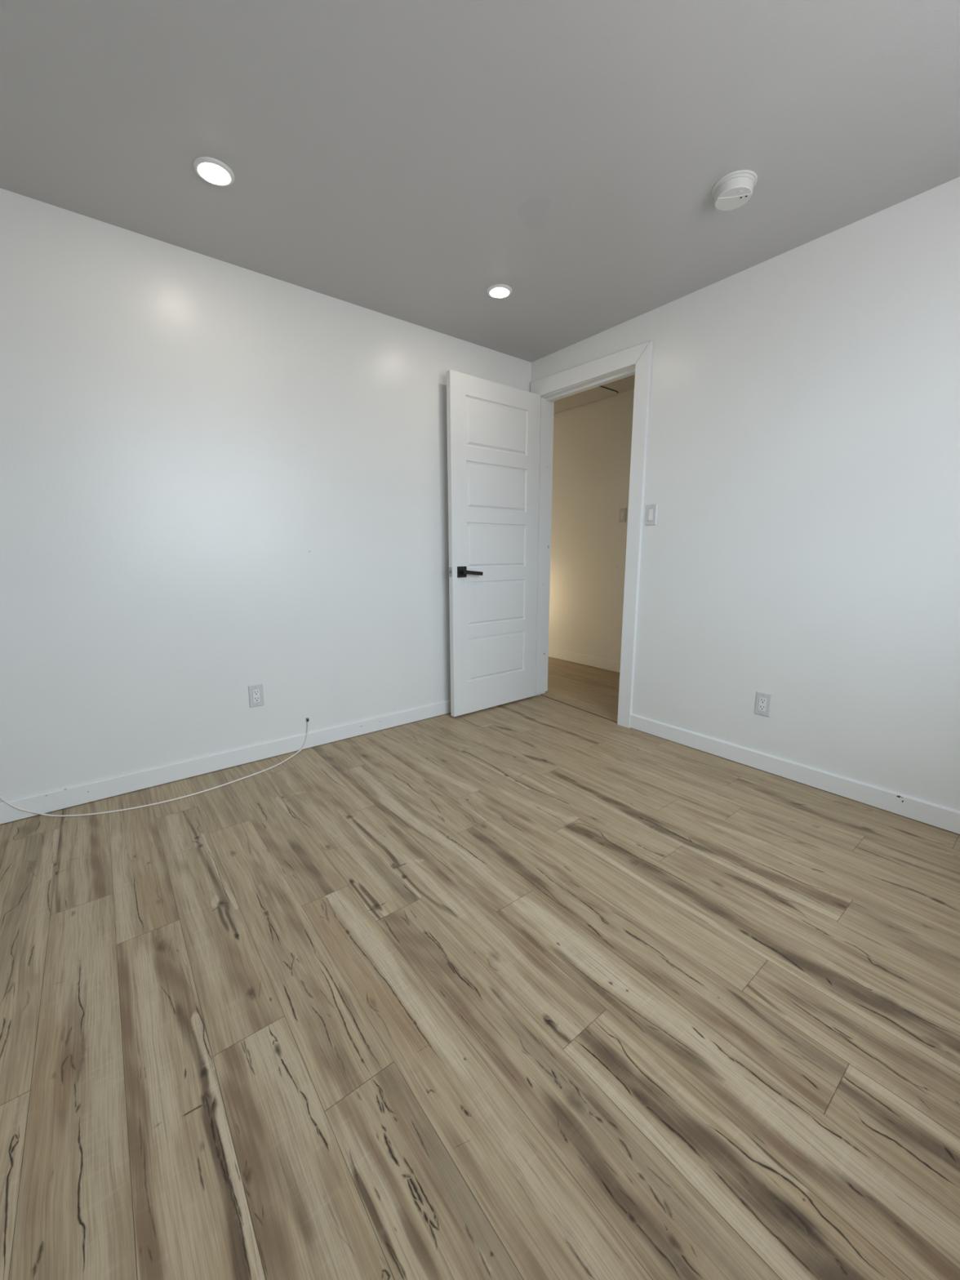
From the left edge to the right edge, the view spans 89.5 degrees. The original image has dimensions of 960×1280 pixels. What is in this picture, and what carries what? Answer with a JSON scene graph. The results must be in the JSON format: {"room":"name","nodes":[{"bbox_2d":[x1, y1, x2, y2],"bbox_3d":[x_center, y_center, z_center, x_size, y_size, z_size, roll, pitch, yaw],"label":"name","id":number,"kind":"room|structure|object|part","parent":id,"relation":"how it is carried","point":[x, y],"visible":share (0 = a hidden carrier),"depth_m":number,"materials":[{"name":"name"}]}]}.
{"room":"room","nodes":[
{"label":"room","id":0,"kind":"room"},
{"bbox_2d":[0,187,531,802],"bbox_3d":[-1.096,-0.589,2.356,3.570,2.500,0.120,-8,13,-38],"label":"wall","id":1,"kind":"structure","parent":0,"point":[219,479],"depth_m":2.15,"materials":[{"name":"white paint"}]},
{"bbox_2d":[0,699,450,824],"bbox_3d":[-1.005,0.550,2.547,3.450,0.084,0.013,-8,13,-38],"label":"baseboard","id":2,"kind":"structure","parent":1,"relation":"attached to","point":[81,793],"depth_m":2.29,"materials":[{"name":"white paint"}]},
{"bbox_2d":[248,684,264,707],"bbox_3d":[-1.115,0.278,2.413,0.067,0.112,0.008,-8,13,-38],"label":"wall outlet","id":3,"kind":"object","parent":1,"relation":"attached to","point":[255,691],"visible":1,"depth_m":2.41,"materials":[{"name":"grey plastic"}]},
{"bbox_2d":[252,688,260,702],"bbox_3d":[-1.114,0.278,2.412,0.033,0.066,0.005,-8,13,-38],"label":"receptacle","id":4,"kind":"object","parent":3,"relation":"attached to","point":[255,692],"depth_m":2.41,"materials":[{"name":"white plastic"}]},
{"bbox_2d":[0,656,959,1279],"bbox_3d":[-0.394,0.601,2.653,4.528,0.050,5.420,-8,13,-38],"label":"floor","id":5,"kind":"structure","parent":0,"point":[544,986],"depth_m":1.09,"materials":[{"name":"beige laminate"}]},
{"bbox_2d":[0,717,308,817],"bbox_3d":[-1.330,0.581,2.162,1.208,0.170,0.216,-8,13,-38],"label":"coaxial cable","id":6,"kind":"object","parent":5,"relation":"on","point":[307,718],"visible":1,"depth_m":2.02,"materials":[{"name":"white plastic"}]},
{"bbox_2d":[0,0,959,362],"bbox_3d":[-0.120,-1.537,0.923,3.570,0.227,3.280,-8,13,-38],"label":"ceiling","id":7,"kind":"structure","parent":0,"point":[405,160],"depth_m":1.45,"materials":[{"name":"white paint"}]},
{"bbox_2d":[192,156,235,186],"bbox_3d":[-0.875,-1.535,1.593,0.121,0.013,0.121,-8,13,-38],"label":"recessed light","id":8,"kind":"object","parent":7,"relation":"in","point":[212,171],"visible":1,"depth_m":1.58,"materials":[{"name":"white plastic"}]},
{"bbox_2d":[486,284,511,298],"bbox_3d":[0.094,-1.671,2.327,0.121,0.013,0.121,5,12,28],"label":"recessed light","id":9,"kind":"object","parent":7,"relation":"in","point":[497,291],"visible":1,"depth_m":2.31,"materials":[{"name":"white plastic"}]},
{"bbox_2d":[711,169,757,210],"bbox_3d":[0.871,-1.536,1.663,0.138,0.044,0.138,-8,13,-38],"label":"smoke detector","id":10,"kind":"object","parent":7,"relation":"attached to","point":[734,189],"visible":1,"depth_m":1.63,"materials":[{"name":"white plastic"}]},
{"bbox_2d":[446,369,540,716],"bbox_3d":[0.104,-0.555,3.118,0.746,2.028,0.143,-8,13,-38],"label":"door","id":11,"kind":"structure","parent":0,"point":[493,428],"depth_m":3.07,"materials":[{"name":"white paint"}]},
{"bbox_3d":[-0.176,-0.408,2.914,0.002,0.058,0.025,-8,13,-38],"label":"latch plate","id":12,"kind":"part","parent":11,"relation":"part of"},
{"bbox_3d":[-0.110,-0.413,2.939,0.066,0.066,0.009,-8,13,-38],"label":"handle","id":13,"kind":"part","parent":11,"relation":"part of","materials":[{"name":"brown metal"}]},
{"bbox_3d":[-0.039,-0.408,2.941,0.140,0.036,0.012,-8,13,-38],"label":"lever","id":14,"kind":"part","parent":11,"relation":"part of","materials":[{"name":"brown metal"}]},
{"bbox_2d":[548,389,634,662],"bbox_3d":[1.112,-0.936,4.244,0.120,2.500,4.600,-8,13,-38],"label":"wall","id":15,"kind":"structure","parent":0,"point":[593,441],"depth_m":4.31,"materials":[{"name":"white paint"}]},
{"bbox_2d":[548,647,620,672],"bbox_3d":[1.062,0.204,4.409,0.013,0.090,4.400,-8,13,-38],"label":"baseboard","id":16,"kind":"structure","parent":15,"relation":"attached to","point":[604,664],"depth_m":4.50,"materials":[{"name":"white paint"}]},
{"bbox_2d":[618,508,626,522],"bbox_3d":[1.184,-1.036,4.025,0.011,0.112,0.067,-8,13,-38],"label":"light switch","id":17,"kind":"object","parent":15,"relation":"attached to","point":[622,518],"visible":1,"depth_m":4.02,"materials":[{"name":"grey plastic"}]},
{"bbox_2d":[600,374,635,393],"bbox_3d":[0.686,-2.057,3.702,0.958,0.198,4.400,-8,13,-38],"label":"ceiling","id":18,"kind":"structure","parent":0,"point":[627,384],"depth_m":3.72,"materials":[{"name":"white paint"}]},
{"bbox_2d":[553,386,617,413],"bbox_3d":[0.308,-2.081,4.409,0.683,0.006,1.844,-8,13,-38],"label":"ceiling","id":19,"kind":"structure","parent":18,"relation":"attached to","point":[599,393],"depth_m":4.02,"materials":[{"name":"white paint"}]},
{"bbox_2d":[531,177,959,835],"bbox_3d":[0.582,-0.745,3.193,0.120,2.500,5.420,-8,13,-38],"label":"wall","id":20,"kind":"structure","parent":0,"point":[802,474],"depth_m":2.05,"materials":[{"name":"white paint"}]},
{"bbox_2d":[534,365,635,693],"bbox_3d":[0.675,-0.554,3.111,0.122,2.054,0.760,-8,13,-38],"label":"trim","id":21,"kind":"structure","parent":20,"relation":"attached to","point":[547,402],"depth_m":3.33,"materials":[{"name":"white paint"}]},
{"bbox_2d":[530,340,653,728],"bbox_3d":[0.621,-0.590,3.056,0.021,2.145,0.892,-8,13,-38],"label":"trim","id":22,"kind":"structure","parent":20,"relation":"attached to","point":[640,356],"depth_m":2.74,"materials":[{"name":"white paint"}]},
{"bbox_2d":[644,503,657,525],"bbox_3d":[0.933,-0.684,2.644,0.011,0.112,0.067,-8,13,-38],"label":"light switch","id":23,"kind":"object","parent":20,"relation":"attached to","point":[651,509],"visible":1,"depth_m":2.64,"materials":[{"name":"grey plastic"}]},
{"bbox_3d":[0.934,-0.684,2.644,0.004,0.066,0.033,-8,13,-38],"label":"switch frame","id":24,"kind":"part","parent":23,"relation":"part of","materials":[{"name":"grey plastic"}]},
{"bbox_2d":[754,691,772,717],"bbox_3d":[1.344,0.305,2.300,0.008,0.112,0.067,-8,13,-38],"label":"wall outlet","id":25,"kind":"object","parent":20,"relation":"attached to","point":[763,700],"visible":1,"depth_m":2.30,"materials":[{"name":"grey plastic"}]},
{"bbox_2d":[758,697,767,711],"bbox_3d":[1.343,0.305,2.299,0.005,0.066,0.033,-8,13,-38],"label":"receptacle","id":26,"kind":"object","parent":25,"relation":"attached to","point":[762,701],"depth_m":2.30,"materials":[{"name":"white plastic"}]},
{"bbox_2d":[630,713,959,834],"bbox_3d":[1.556,0.628,2.081,0.013,0.084,2.112,-8,13,-38],"label":"baseboard","id":27,"kind":"structure","parent":20,"relation":"attached to","point":[943,817],"depth_m":2.16,"materials":[{"name":"white paint"}]}
]}

